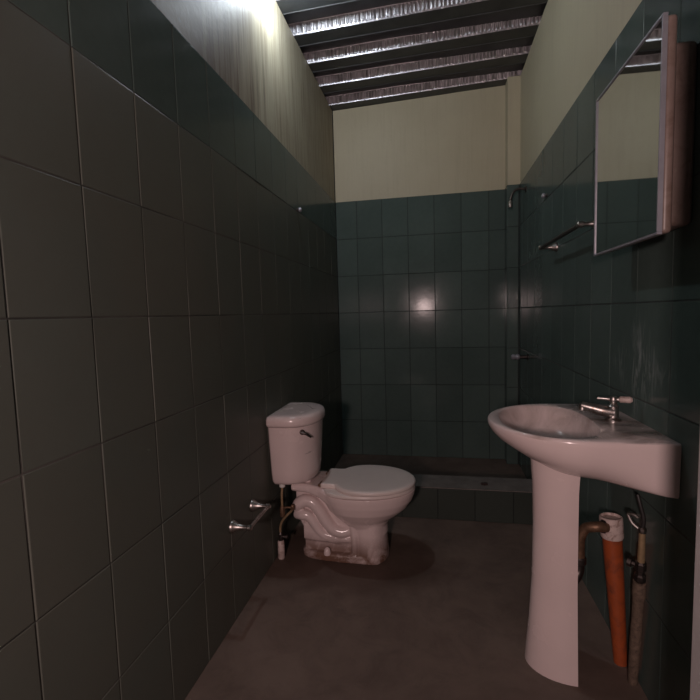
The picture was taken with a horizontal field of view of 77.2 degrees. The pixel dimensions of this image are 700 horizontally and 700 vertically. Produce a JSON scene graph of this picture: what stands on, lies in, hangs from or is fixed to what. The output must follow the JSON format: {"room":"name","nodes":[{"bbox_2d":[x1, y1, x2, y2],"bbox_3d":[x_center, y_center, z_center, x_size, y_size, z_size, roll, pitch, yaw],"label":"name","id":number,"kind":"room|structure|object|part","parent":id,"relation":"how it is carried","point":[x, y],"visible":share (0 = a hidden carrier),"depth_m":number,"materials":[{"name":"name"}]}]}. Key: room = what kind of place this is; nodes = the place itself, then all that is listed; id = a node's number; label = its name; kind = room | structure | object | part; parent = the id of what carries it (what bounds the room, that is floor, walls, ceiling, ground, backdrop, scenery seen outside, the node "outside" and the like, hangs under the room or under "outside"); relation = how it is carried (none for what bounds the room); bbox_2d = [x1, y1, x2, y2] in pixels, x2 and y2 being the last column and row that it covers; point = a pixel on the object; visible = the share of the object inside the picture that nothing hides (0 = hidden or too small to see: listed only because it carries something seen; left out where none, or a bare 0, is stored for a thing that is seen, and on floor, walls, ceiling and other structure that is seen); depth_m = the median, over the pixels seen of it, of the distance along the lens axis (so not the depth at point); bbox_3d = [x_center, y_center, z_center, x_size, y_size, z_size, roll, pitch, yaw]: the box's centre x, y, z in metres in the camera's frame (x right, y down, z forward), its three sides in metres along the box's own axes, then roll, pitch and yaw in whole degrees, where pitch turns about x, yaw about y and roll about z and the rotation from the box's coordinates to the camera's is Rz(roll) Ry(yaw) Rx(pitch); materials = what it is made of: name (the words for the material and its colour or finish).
{"room":"bathroom","nodes":[
{"label":"bathroom","id":0,"kind":"room"},
{"bbox_2d":[0,0,342,699],"bbox_3d":[-0.532,-0.346,1.725,0.127,2.820,3.932,-1,5,11],"label":"wall","id":1,"kind":"structure","parent":0,"point":[165,290],"depth_m":1.22,"materials":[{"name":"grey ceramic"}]},
{"bbox_2d":[229,499,270,533],"bbox_3d":[-0.400,0.678,1.791,0.082,0.052,0.243,-1,5,11],"label":"toilet paper holder","id":2,"kind":"object","parent":1,"relation":"attached to","point":[234,526],"visible":1,"depth_m":1.74,"materials":[{"name":"silver metal"}]},
{"bbox_3d":[-0.418,0.686,1.698,0.082,0.052,0.052,-1,5,11],"label":"post","id":3,"kind":"part","parent":2,"relation":"part of","materials":[{"name":"silver metal"}]},
{"bbox_3d":[-0.382,0.670,1.885,0.082,0.052,0.052,-1,5,11],"label":"post","id":4,"kind":"part","parent":2,"relation":"part of","materials":[{"name":"silver metal"}]},
{"bbox_2d":[320,470,532,524],"bbox_3d":[0.437,0.872,2.624,1.423,0.190,0.193,-1,5,11],"label":"shower curb","id":5,"kind":"object","parent":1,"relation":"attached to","point":[503,500],"depth_m":2.49,"materials":[{"name":"green tile"}]},
{"bbox_2d":[275,0,547,111],"bbox_3d":[0.249,-1.863,1.835,1.603,0.142,3.402,-1,5,11],"label":"ceiling","id":6,"kind":"structure","parent":0,"point":[359,53],"depth_m":2.75,"materials":[{"name":"metal"}]},
{"bbox_2d":[185,454,647,699],"bbox_3d":[0.383,1.134,1.100,2.133,0.080,5.302,-1,5,11],"label":"floor","id":7,"kind":"structure","parent":0,"point":[444,616],"depth_m":1.67,"materials":[{"name":"brown concrete"}]},
{"bbox_2d":[278,484,294,559],"bbox_3d":[-0.311,0.833,2.136,0.099,0.390,0.044,-1,5,11],"label":"supply pipe","id":8,"kind":"object","parent":7,"relation":"on","point":[281,548],"visible":0.94,"depth_m":2.14,"materials":[{"name":"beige plastic"}]},
{"bbox_2d":[266,402,415,564],"bbox_3d":[-0.018,0.651,2.184,0.692,0.728,0.394,-1,5,11],"label":"toilet","id":9,"kind":"object","parent":7,"relation":"on","point":[345,514],"visible":1,"depth_m":2.09,"materials":[{"name":"white glazed porcelain ceramic"},{"name":"chrome metal"},{"name":"brass"}]},
{"bbox_3d":[-0.247,0.318,2.188,0.232,0.053,0.366,-1,5,11],"label":"tank lid","id":10,"kind":"part","parent":9,"relation":"part of","materials":[{"name":"white ceramic"}]},
{"bbox_3d":[-0.245,0.499,2.203,0.215,0.308,0.344,-1,5,11],"label":"tank","id":11,"kind":"part","parent":9,"relation":"part of","materials":[{"name":"white ceramic"}]},
{"bbox_3d":[-0.209,0.390,2.027,0.057,0.039,0.038,-1,5,11],"label":"flush lever","id":12,"kind":"part","parent":9,"relation":"part of","materials":[{"name":"metal"}]},
{"bbox_3d":[0.022,0.826,2.195,0.606,0.375,0.373,-1,5,11],"label":"bowl","id":13,"kind":"part","parent":9,"relation":"part of","materials":[{"name":"white ceramic"}]},
{"bbox_3d":[0.097,0.638,2.163,0.448,0.026,0.376,-1,5,11],"label":"lid","id":14,"kind":"part","parent":9,"relation":"part of","materials":[{"name":"beige plastic"}]},
{"bbox_3d":[0.098,0.658,2.165,0.439,0.016,0.368,-1,5,11],"label":"seat","id":15,"kind":"part","parent":9,"relation":"part of","materials":[{"name":"beige plastic"}]},
{"bbox_2d":[488,404,681,686],"bbox_3d":[0.691,0.638,1.450,0.448,0.833,0.508,-1,5,11],"label":"pedestal sink","id":16,"kind":"object","parent":7,"relation":"on","point":[563,443],"visible":0.97,"depth_m":1.38,"materials":[{"name":"ceramic"}]},
{"bbox_2d":[488,404,681,498],"bbox_3d":[0.681,0.297,1.423,0.448,0.147,0.508,-1,5,11],"label":"basin","id":17,"kind":"object","parent":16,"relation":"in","point":[560,440],"depth_m":1.22,"materials":[{"name":"white ceramic"}]},
{"bbox_2d":[578,396,632,421],"bbox_3d":[0.808,0.183,1.392,0.150,0.078,0.047,0,5,20],"label":"faucet","id":18,"kind":"object","parent":16,"relation":"on","point":[610,412],"visible":1,"depth_m":1.38,"materials":[{"name":"silver metal"}]},
{"bbox_3d":[0.785,0.191,1.402,0.101,0.048,0.038,0,5,21],"label":"spout","id":19,"kind":"part","parent":18,"relation":"part of","materials":[{"name":"silver metal"}]},
{"bbox_3d":[0.818,0.155,1.387,0.065,0.018,0.024,0,5,24],"label":"lever","id":20,"kind":"part","parent":18,"relation":"part of","materials":[{"name":"silver metal"}]},
{"bbox_2d":[626,494,646,685],"bbox_3d":[0.877,0.741,1.338,0.078,0.639,0.055,-6,6,-41],"label":"pipe","id":21,"kind":"object","parent":7,"relation":"on","point":[639,584],"visible":1,"depth_m":1.32,"materials":[{"name":"metal"}]},
{"bbox_3d":[0.848,0.511,1.300,0.053,0.054,0.022,2,6,40],"label":"lever","id":22,"kind":"part","parent":21,"relation":"part of","materials":[{"name":"silver metal"}]},
{"bbox_2d":[333,85,504,458],"bbox_3d":[0.602,-0.550,3.562,1.403,2.860,0.127,-1,5,11],"label":"wall","id":23,"kind":"structure","parent":0,"point":[420,182],"depth_m":3.50,"materials":[{"name":"teal tile"}]},
{"bbox_2d":[505,75,520,463],"bbox_3d":[1.236,-0.549,3.329,0.109,2.860,0.131,-1,5,11],"label":"wall","id":24,"kind":"structure","parent":0,"point":[513,84],"depth_m":3.26,"materials":[{"name":"teal tile"}]},
{"bbox_2d":[519,0,699,699],"bbox_3d":[1.069,-0.431,1.955,0.127,2.860,2.862,-1,5,11],"label":"wall","id":25,"kind":"structure","parent":0,"point":[625,321],"depth_m":1.58,"materials":[{"name":"teal tile"}]},
{"bbox_2d":[508,186,526,207],"bbox_3d":[1.141,-1.047,2.999,0.118,0.137,0.044,-1,5,11],"label":"shower head","id":26,"kind":"object","parent":25,"relation":"attached to","point":[510,203],"visible":1,"depth_m":3.00,"materials":[{"name":"metal"}]},
{"bbox_3d":[1.143,-1.061,2.997,0.105,0.092,0.017,-1,5,11],"label":"arm","id":27,"kind":"part","parent":26,"relation":"part of","materials":[{"name":"metal"}]},
{"bbox_2d":[511,354,528,359],"bbox_3d":[1.159,0.049,2.999,0.109,0.047,0.048,-1,5,11],"label":"shower valve","id":28,"kind":"object","parent":25,"relation":"attached to","point":[513,356],"visible":1,"depth_m":2.99,"materials":[{"name":"metal"}]},
{"bbox_3d":[1.132,0.048,3.004,0.055,0.040,0.040,-1,5,11],"label":"handle","id":29,"kind":"part","parent":28,"relation":"part of","materials":[{"name":"silver metal"}]},
{"bbox_3d":[1.184,0.048,2.994,0.058,0.047,0.048,-1,5,11],"label":"stem","id":30,"kind":"part","parent":28,"relation":"part of","materials":[{"name":"metal"}]},
{"bbox_2d":[538,220,593,251],"bbox_3d":[0.961,-0.502,1.959,0.087,0.048,0.670,-1,5,11],"label":"towel bar","id":31,"kind":"object","parent":25,"relation":"attached to","point":[580,224],"visible":0.83,"depth_m":1.88,"materials":[{"name":"silver metal"}]},
{"bbox_3d":[0.931,-0.501,1.965,0.017,0.017,0.622,-1,5,11],"label":"rod","id":32,"kind":"part","parent":31,"relation":"part of","materials":[{"name":"metal"}]},
{"bbox_2d":[578,512,627,666],"bbox_3d":[0.784,0.711,1.478,0.274,0.682,0.088,-1,5,5],"label":"drain pipe","id":33,"kind":"object","parent":25,"relation":"attached to","point":[610,526],"visible":0.56,"depth_m":1.45,"materials":[{"name":"orange plastic"}]},
{"bbox_2d":[593,12,696,255],"bbox_3d":[0.807,-0.539,1.214,0.100,0.496,0.426,-1,5,11],"label":"upper cabinet","id":34,"kind":"object","parent":25,"relation":"attached to","point":[644,135],"visible":1,"depth_m":1.08,"materials":[{"name":"brown wood"}]},
{"bbox_2d":[595,20,661,253],"bbox_3d":[0.763,-0.538,1.223,0.003,0.480,0.412,-1,5,11],"label":"mirror","id":35,"kind":"object","parent":34,"relation":"attached to","point":[628,135],"depth_m":1.17,"materials":[{"name":"clear glass"}]},
{"bbox_2d":[690,436,699,699],"bbox_3d":[0.666,-0.302,0.519,0.359,2.860,0.120,-1,5,11],"label":"wall","id":36,"kind":"structure","parent":0,"point":[695,653],"depth_m":0.66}
]}

